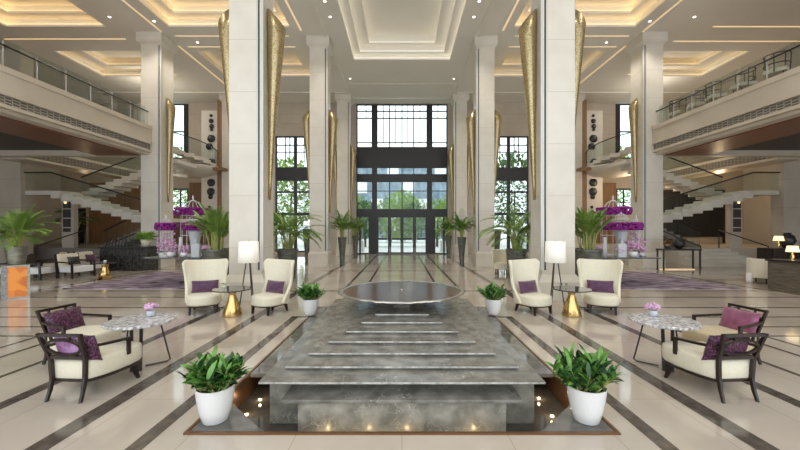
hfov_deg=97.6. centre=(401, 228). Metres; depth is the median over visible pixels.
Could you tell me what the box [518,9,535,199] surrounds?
sconce
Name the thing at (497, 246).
urn
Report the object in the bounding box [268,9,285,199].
sconce
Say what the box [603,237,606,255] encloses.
bottle vase
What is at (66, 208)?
wall sconce
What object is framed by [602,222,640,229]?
flower wreath
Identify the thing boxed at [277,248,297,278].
planter
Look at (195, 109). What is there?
wall
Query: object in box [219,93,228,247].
stone column
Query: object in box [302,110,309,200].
sconce
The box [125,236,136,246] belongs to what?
wire stand
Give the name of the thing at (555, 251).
lamp
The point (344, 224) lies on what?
potted palm
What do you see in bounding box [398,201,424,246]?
tree
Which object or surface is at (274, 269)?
chair
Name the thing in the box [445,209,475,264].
potted palm
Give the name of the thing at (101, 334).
armchair
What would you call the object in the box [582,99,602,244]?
wall panel
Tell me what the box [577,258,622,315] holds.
chair
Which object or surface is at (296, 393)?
step
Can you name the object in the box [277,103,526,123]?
trim
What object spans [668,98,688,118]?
balcony chair
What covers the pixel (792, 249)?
table lamp
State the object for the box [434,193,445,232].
tree
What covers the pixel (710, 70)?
recessed light
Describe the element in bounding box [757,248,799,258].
base cabinet
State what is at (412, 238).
door
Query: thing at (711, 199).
staircase
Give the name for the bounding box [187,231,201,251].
urn
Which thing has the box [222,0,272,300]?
stone column
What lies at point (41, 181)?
wall
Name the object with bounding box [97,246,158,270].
counter
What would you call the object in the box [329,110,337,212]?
sconce
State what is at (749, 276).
floor vase
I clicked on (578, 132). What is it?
stone column
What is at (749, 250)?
floor
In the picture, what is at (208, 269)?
chair
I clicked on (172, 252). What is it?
flower pot
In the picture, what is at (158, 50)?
stone column
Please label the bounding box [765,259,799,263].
countertop
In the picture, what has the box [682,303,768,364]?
armchair
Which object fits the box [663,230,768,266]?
steps
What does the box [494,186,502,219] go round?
tree
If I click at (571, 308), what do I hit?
table
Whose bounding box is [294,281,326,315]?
potted plant
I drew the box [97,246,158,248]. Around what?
countertop
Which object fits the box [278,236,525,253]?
floor
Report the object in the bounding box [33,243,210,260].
floor
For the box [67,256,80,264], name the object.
cushion
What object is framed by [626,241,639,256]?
flower pot
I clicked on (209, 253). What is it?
planter
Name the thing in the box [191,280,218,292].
cushion
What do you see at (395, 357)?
fountain
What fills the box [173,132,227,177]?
curved staircase
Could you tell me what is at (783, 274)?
reception desk
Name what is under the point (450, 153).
sconce
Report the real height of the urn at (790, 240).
0.600 m
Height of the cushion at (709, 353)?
0.287 m
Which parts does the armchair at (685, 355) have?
leg, armrest, seat rail, seat, post, rail, post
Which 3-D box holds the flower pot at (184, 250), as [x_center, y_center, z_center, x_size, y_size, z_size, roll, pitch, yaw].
[-6.892,0.695,11.064,0.312,0.390,0.328,0,0,-14]
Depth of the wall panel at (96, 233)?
24.51 m
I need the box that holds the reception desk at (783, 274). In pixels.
[765,259,799,294]
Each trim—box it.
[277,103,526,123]
[356,148,447,166]
[356,175,447,180]
[356,210,447,215]
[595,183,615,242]
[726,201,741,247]
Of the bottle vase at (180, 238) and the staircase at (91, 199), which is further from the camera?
the staircase at (91, 199)
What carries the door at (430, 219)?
in the wall at (195, 109)
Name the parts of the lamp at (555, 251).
leg, leg, lamp shade, leg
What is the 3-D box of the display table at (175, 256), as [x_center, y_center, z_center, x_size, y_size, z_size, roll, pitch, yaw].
[-7.146,1.310,11.500,1.840,0.840,1.240,0,0,0]
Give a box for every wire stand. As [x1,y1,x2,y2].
[105,236,116,246]
[114,236,126,246]
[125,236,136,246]
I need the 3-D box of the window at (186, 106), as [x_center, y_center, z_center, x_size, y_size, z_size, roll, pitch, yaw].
[-15.800,-6.875,24.660,1.600,3.850,0.120,0,0,0]
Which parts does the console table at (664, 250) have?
leg, leg, leg, leg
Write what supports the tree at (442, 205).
on the floor at (383, 244)
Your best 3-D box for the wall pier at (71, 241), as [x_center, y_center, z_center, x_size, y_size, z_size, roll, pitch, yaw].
[-17.900,-0.375,18.875,0.640,2.750,0.250,0,0,0]
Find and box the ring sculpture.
[663,240,671,248]
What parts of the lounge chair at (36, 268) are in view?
backrest, armrest, seat, armrest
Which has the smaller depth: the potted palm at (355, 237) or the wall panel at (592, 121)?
the potted palm at (355, 237)
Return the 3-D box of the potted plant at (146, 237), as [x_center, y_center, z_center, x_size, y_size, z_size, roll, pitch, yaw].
[-10.990,0.393,15.014,0.977,0.714,1.011,0,0,-34]
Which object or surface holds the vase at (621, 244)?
on the display table at (628, 256)
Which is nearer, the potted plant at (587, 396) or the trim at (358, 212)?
the potted plant at (587, 396)
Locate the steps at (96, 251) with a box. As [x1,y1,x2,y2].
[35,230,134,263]
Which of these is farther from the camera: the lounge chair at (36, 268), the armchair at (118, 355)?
the lounge chair at (36, 268)
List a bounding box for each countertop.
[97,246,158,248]
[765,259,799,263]
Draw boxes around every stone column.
[136,31,177,267]
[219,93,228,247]
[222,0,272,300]
[306,35,333,266]
[335,93,352,255]
[451,93,468,255]
[470,35,497,266]
[531,0,582,300]
[575,93,584,247]
[626,31,667,267]
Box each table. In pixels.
[92,262,116,279]
[101,313,175,371]
[143,255,201,283]
[212,286,251,317]
[552,286,591,317]
[602,255,660,283]
[628,313,702,371]
[656,249,701,269]
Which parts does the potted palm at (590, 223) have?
stem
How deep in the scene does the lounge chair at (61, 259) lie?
12.54 m
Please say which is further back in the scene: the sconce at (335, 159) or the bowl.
the sconce at (335, 159)
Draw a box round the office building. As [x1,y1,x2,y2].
[358,168,445,238]
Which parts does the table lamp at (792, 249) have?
lamp shade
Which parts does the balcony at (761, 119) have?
post, cornice, handrail, post, post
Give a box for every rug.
[62,272,184,288]
[621,272,741,288]
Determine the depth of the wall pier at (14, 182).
17.20 m
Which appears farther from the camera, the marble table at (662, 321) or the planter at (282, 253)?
the planter at (282, 253)
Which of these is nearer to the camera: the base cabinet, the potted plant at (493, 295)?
the potted plant at (493, 295)
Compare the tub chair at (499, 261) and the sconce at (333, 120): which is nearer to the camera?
the tub chair at (499, 261)
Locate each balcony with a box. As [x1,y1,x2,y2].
[0,41,151,156]
[652,44,799,156]
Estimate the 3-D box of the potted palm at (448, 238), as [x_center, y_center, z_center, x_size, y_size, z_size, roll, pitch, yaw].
[2.957,0.465,21.761,1.902,2.570,1.784,0,0,-11]
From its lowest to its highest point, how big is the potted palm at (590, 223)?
2.392 m
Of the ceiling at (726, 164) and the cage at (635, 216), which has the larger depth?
the ceiling at (726, 164)
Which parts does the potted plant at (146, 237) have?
pot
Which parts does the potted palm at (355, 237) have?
stem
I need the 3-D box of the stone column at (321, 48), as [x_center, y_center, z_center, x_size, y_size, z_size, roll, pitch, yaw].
[-3.855,-3.550,16.505,1.050,10.599,1.050,0,0,0]
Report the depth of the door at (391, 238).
24.61 m
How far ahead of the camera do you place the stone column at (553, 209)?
8.60 m
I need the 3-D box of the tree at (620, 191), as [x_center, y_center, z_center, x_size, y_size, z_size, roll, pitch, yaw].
[21.948,-3.406,35.975,6.638,10.316,4.702,0,0,-6]
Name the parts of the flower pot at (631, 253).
pot, flower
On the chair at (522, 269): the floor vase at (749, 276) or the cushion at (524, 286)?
the cushion at (524, 286)
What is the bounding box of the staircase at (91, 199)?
[24,157,196,245]
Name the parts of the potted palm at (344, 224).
stem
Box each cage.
[159,216,171,256]
[180,197,203,255]
[602,197,625,255]
[614,212,628,230]
[632,216,639,255]
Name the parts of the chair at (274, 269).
seat, frame, backrest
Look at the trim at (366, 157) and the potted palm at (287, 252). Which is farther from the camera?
the trim at (366, 157)
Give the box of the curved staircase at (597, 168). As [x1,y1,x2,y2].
[576,132,630,177]
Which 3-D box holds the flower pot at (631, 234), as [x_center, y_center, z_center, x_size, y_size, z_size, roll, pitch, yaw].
[7.742,0.498,11.670,0.358,0.783,0.366,0,0,0]
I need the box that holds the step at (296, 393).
[281,385,522,402]
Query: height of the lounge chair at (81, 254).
0.865 m
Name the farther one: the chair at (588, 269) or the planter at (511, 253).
the planter at (511, 253)
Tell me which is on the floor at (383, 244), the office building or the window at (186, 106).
the office building
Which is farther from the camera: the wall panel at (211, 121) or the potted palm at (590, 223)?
the wall panel at (211, 121)
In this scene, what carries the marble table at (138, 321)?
on the floor at (121, 410)
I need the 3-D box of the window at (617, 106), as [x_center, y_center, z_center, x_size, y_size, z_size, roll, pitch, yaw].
[15.800,-6.875,24.660,1.600,3.850,0.120,0,0,0]
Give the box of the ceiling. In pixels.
[0,0,799,103]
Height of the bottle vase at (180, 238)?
0.620 m
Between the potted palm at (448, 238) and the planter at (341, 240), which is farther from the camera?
the potted palm at (448, 238)
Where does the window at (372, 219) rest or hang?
in the wall at (195, 109)
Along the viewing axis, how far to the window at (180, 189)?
24.60 m
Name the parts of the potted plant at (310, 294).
pot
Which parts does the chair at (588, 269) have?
seat, frame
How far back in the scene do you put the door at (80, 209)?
24.52 m
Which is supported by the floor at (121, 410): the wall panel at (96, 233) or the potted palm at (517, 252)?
the potted palm at (517, 252)
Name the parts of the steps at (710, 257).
handrail, handrail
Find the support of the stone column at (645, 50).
on the floor at (121, 410)
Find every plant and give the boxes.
[53,208,102,244]
[133,230,157,246]
[175,345,251,425]
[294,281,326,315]
[476,283,506,315]
[544,341,624,425]
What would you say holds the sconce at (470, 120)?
attached to the stone column at (482, 48)
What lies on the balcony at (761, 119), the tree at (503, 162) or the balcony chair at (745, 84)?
the balcony chair at (745, 84)
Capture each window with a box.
[173,104,188,158]
[173,188,188,212]
[275,136,309,251]
[356,104,447,147]
[356,167,447,174]
[356,181,447,209]
[356,216,376,253]
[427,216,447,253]
[494,136,528,251]
[615,104,630,158]
[616,188,630,205]
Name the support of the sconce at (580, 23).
attached to the stone column at (553, 209)
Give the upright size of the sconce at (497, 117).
4.890 m
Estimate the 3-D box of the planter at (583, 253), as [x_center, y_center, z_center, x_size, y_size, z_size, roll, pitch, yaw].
[5.350,1.160,10.100,0.775,1.180,0.775,0,0,-23]
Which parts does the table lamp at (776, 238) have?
lamp shade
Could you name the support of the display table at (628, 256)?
on the rug at (633, 280)
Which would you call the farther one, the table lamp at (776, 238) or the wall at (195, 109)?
the wall at (195, 109)
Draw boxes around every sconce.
[62,201,70,231]
[167,98,175,201]
[218,9,228,129]
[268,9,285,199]
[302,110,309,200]
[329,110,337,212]
[333,145,336,208]
[350,144,356,215]
[447,144,453,216]
[466,110,474,212]
[467,145,470,208]
[494,110,501,200]
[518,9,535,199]
[575,9,585,129]
[628,98,636,201]
[733,201,741,231]
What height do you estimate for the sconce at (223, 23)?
4.890 m
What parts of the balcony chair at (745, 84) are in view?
seat, backrest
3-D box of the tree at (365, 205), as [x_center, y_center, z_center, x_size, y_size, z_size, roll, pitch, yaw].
[-3.552,-0.546,33.998,3.668,4.603,2.661,0,0,-4]
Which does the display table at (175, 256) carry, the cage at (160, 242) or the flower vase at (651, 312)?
the cage at (160, 242)
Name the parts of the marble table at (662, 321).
leg, leg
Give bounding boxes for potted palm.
[0,204,62,264]
[185,202,228,274]
[273,209,323,278]
[329,209,358,264]
[346,215,367,256]
[434,216,459,256]
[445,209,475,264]
[478,201,530,278]
[575,207,631,275]
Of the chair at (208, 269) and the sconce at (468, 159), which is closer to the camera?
the chair at (208, 269)
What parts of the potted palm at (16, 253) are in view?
stem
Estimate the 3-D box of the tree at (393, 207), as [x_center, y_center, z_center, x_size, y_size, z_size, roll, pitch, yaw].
[-1.150,-0.375,34.987,3.166,4.262,2.461,0,0,-20]
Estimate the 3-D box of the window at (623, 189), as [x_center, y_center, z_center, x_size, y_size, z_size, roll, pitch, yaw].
[15.800,-2.000,24.660,1.600,1.700,0.120,0,0,0]
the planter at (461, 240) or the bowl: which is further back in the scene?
the planter at (461, 240)
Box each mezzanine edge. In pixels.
[0,157,137,178]
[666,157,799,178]
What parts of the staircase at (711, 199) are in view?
handrail, handrail, handrail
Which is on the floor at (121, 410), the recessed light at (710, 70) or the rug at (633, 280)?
the rug at (633, 280)
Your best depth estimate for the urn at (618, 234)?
11.21 m
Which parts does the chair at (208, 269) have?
seat, frame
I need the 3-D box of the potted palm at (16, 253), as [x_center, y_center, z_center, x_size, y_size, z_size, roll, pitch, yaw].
[-9.924,0.121,8.885,1.522,1.578,1.649,0,0,13]
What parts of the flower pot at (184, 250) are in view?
pot, flower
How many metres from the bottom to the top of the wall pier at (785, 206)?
10.600 m
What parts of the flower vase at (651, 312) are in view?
flower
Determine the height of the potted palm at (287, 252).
2.478 m
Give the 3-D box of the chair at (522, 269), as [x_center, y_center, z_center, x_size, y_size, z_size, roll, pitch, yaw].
[2.727,1.204,7.441,0.895,1.092,0.868,0,0,-28]
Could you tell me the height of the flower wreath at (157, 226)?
0.260 m
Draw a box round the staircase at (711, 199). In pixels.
[607,157,779,246]
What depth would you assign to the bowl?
5.68 m
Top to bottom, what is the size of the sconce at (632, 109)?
4.840 m
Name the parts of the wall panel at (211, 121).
panel, frame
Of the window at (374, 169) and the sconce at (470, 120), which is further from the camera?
the window at (374, 169)
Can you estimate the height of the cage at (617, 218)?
0.600 m
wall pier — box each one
[0,49,32,264]
[62,201,77,247]
[771,49,799,247]
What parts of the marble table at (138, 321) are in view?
leg, leg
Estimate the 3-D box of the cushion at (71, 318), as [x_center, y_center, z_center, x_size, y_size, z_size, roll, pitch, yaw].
[-4.513,1.225,4.694,0.158,0.287,0.470,0,0,7]
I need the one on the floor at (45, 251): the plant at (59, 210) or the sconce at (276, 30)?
the plant at (59, 210)
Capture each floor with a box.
[0,254,799,449]
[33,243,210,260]
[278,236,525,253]
[591,243,770,260]
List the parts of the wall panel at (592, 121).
frame, panel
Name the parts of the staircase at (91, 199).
handrail, handrail, handrail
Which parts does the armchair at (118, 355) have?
post, rail, post, seat, seat rail, armrest, leg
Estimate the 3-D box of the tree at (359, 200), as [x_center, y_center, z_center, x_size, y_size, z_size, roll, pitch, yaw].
[-7.430,-1.675,45.957,7.273,6.859,5.135,0,0,-3]
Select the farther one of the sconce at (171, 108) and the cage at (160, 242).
the sconce at (171, 108)
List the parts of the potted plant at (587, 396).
pot, stem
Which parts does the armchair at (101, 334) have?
post, armrest, rail, seat, armrest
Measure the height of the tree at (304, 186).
7.737 m
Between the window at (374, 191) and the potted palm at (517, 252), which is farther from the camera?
the window at (374, 191)
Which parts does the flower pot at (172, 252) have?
pot, flower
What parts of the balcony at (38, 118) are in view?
post, post, post, handrail, cornice, post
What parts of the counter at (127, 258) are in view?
panel, panel, panel, panel, panel, panel, panel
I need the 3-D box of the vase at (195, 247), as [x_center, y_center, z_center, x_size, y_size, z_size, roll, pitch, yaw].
[-6.474,0.600,11.000,0.260,0.580,0.120,0,0,0]
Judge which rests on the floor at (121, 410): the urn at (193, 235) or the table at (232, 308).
the table at (232, 308)
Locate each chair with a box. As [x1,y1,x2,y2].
[25,254,58,279]
[33,251,68,276]
[54,253,95,278]
[73,251,110,273]
[182,258,228,315]
[251,259,294,315]
[492,249,507,274]
[508,259,551,315]
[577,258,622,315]
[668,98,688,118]
[686,90,705,110]
[704,80,727,103]
[729,67,757,92]
[746,258,767,283]
[762,50,791,78]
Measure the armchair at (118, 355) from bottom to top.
0.705 m
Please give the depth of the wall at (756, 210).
23.63 m
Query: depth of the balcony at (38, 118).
12.46 m
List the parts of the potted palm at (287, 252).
stem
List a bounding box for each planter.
[3,246,28,264]
[201,248,228,274]
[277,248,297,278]
[337,237,346,264]
[352,235,358,256]
[445,235,451,256]
[457,237,466,264]
[506,248,526,278]
[575,248,602,275]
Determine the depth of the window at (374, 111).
24.61 m
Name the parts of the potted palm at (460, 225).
stem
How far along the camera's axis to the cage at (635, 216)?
11.52 m
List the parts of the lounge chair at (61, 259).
leg, armrest, backrest, seat, armrest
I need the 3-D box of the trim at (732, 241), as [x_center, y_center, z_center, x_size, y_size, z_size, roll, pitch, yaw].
[17.900,-0.375,18.875,0.640,2.750,0.250,0,0,0]
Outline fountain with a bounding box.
[183,280,620,434]
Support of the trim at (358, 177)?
attached to the wall at (195, 109)
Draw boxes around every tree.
[173,146,186,210]
[278,156,309,224]
[301,186,309,223]
[358,194,368,232]
[358,200,382,246]
[377,189,426,240]
[379,205,405,246]
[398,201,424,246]
[420,199,445,246]
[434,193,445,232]
[494,150,525,243]
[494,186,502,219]
[617,146,630,206]
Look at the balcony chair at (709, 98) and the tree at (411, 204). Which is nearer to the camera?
the balcony chair at (709, 98)
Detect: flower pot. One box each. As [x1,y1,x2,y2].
[156,237,166,255]
[163,233,175,251]
[164,241,177,256]
[179,245,188,256]
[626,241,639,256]
[629,232,638,247]
[636,237,647,255]
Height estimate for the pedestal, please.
0.840 m
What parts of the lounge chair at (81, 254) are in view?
backrest, seat, armrest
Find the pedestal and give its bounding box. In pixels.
[1,263,29,299]
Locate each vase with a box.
[143,303,159,316]
[178,237,182,255]
[191,239,200,256]
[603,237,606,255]
[616,239,626,256]
[644,302,660,316]
[746,273,752,282]
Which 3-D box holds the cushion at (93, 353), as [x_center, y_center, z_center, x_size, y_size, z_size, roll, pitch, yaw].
[-3.354,1.225,3.622,0.471,0.287,0.158,0,0,5]
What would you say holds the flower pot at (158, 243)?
on the display table at (175, 256)
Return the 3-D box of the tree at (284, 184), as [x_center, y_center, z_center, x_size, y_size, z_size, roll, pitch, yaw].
[-11.438,-2.870,35.926,6.469,9.245,4.891,0,0,17]
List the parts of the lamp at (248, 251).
leg, lamp shade, leg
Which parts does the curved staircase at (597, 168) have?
handrail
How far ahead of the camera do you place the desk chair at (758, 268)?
11.17 m
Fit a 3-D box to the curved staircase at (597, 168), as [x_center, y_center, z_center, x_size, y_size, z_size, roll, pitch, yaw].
[13.623,-4.750,22.400,3.709,2.899,3.709,0,0,45]
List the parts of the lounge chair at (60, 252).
seat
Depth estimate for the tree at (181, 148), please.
35.66 m
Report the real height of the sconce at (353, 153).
4.890 m
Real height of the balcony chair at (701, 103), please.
0.966 m
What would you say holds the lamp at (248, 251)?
on the floor at (121, 410)
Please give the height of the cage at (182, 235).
2.050 m
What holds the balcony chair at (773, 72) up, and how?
on the balcony at (761, 119)
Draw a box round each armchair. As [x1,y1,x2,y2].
[35,303,121,364]
[35,333,141,403]
[662,333,768,403]
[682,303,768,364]
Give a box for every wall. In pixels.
[33,165,60,243]
[61,103,742,253]
[663,190,724,242]
[743,165,770,243]
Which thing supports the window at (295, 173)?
in the wall at (195, 109)
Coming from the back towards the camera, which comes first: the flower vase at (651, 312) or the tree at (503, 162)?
the tree at (503, 162)
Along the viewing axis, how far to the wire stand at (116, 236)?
14.98 m
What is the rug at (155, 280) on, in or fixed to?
on the floor at (121, 410)
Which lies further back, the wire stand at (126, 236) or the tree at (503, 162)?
the tree at (503, 162)
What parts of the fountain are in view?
corner plate, border plate, corner plate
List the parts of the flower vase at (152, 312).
flower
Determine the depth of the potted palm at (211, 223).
9.86 m
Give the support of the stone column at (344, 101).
on the floor at (121, 410)
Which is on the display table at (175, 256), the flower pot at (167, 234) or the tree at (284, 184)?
the flower pot at (167, 234)
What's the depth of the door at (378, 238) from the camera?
24.61 m
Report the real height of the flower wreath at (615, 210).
0.260 m
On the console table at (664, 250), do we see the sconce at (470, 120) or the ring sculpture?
the ring sculpture
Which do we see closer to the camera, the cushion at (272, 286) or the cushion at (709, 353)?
the cushion at (709, 353)
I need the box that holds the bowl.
[338,280,465,304]
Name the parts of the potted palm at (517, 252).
stem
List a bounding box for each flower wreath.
[154,222,176,230]
[172,207,211,215]
[181,222,203,230]
[594,206,632,214]
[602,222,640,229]
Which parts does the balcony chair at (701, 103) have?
seat, backrest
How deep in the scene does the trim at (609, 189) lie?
24.51 m
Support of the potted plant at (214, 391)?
on the fountain
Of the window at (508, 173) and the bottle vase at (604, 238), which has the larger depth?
the window at (508, 173)
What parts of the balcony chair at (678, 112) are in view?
backrest, seat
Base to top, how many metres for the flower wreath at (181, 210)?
0.260 m
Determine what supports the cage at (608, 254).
on the display table at (628, 256)
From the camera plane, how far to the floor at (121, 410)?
4.23 m
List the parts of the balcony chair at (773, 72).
seat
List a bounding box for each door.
[78,206,88,242]
[377,216,388,253]
[390,216,401,253]
[402,216,413,253]
[415,216,426,253]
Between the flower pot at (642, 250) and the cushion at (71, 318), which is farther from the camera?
the flower pot at (642, 250)
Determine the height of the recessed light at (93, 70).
0.036 m
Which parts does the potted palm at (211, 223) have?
stem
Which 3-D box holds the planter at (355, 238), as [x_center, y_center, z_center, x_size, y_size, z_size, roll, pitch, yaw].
[-2.900,1.075,21.800,0.466,1.350,0.466,0,0,-42]
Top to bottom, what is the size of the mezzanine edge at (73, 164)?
1.500 m
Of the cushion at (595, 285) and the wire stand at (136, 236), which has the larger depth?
the wire stand at (136, 236)
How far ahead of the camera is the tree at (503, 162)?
35.51 m
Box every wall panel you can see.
[89,183,213,242]
[201,99,221,246]
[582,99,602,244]
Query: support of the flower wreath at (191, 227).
on the urn at (193, 235)
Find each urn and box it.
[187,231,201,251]
[303,230,309,263]
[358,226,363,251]
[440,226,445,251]
[494,229,501,248]
[613,231,628,243]
[672,237,685,248]
[779,233,796,247]
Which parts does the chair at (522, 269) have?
backrest, frame, seat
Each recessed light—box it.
[70,57,175,74]
[628,57,733,74]
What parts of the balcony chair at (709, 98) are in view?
backrest, seat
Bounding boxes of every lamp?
[238,240,258,303]
[545,240,565,303]
[773,236,784,247]
[785,246,799,260]
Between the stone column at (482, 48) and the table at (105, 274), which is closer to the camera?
the table at (105, 274)
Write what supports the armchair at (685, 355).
on the floor at (121, 410)
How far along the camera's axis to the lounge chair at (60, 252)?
13.35 m
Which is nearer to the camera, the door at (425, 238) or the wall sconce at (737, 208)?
the wall sconce at (737, 208)
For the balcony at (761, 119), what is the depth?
12.55 m
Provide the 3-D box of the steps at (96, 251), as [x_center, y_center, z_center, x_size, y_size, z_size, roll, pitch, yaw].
[-15.200,0.885,17.285,3.160,1.730,2.630,0,0,0]
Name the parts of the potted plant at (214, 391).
stem, pot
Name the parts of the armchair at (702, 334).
armrest, seat, rail, armrest, post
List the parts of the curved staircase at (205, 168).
handrail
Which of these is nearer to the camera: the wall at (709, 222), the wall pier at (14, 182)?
the wall pier at (14, 182)
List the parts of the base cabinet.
door, door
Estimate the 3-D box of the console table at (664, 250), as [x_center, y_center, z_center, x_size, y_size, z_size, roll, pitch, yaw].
[11.850,1.300,15.000,1.640,0.900,0.440,0,0,0]
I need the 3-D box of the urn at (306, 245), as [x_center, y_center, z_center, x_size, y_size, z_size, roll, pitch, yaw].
[-4.750,0.875,17.600,0.509,1.750,0.509,0,0,0]
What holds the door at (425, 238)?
in the wall at (195, 109)
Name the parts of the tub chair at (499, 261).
seat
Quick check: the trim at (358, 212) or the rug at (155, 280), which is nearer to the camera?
the rug at (155, 280)
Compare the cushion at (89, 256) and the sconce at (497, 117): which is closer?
the cushion at (89, 256)
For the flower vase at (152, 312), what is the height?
0.173 m
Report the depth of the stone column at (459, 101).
22.90 m
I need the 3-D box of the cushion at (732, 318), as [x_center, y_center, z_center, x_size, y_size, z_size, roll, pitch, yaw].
[4.513,1.225,4.694,0.165,0.287,0.475,0,0,-11]
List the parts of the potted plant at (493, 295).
stem, pot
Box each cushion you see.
[43,306,84,332]
[54,335,102,359]
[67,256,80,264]
[85,254,96,261]
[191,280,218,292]
[265,280,284,293]
[518,280,537,293]
[587,280,613,292]
[701,335,749,359]
[719,306,760,332]
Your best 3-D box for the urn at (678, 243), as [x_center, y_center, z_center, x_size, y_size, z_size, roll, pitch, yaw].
[11.870,0.590,15.000,0.480,0.520,0.480,0,0,0]

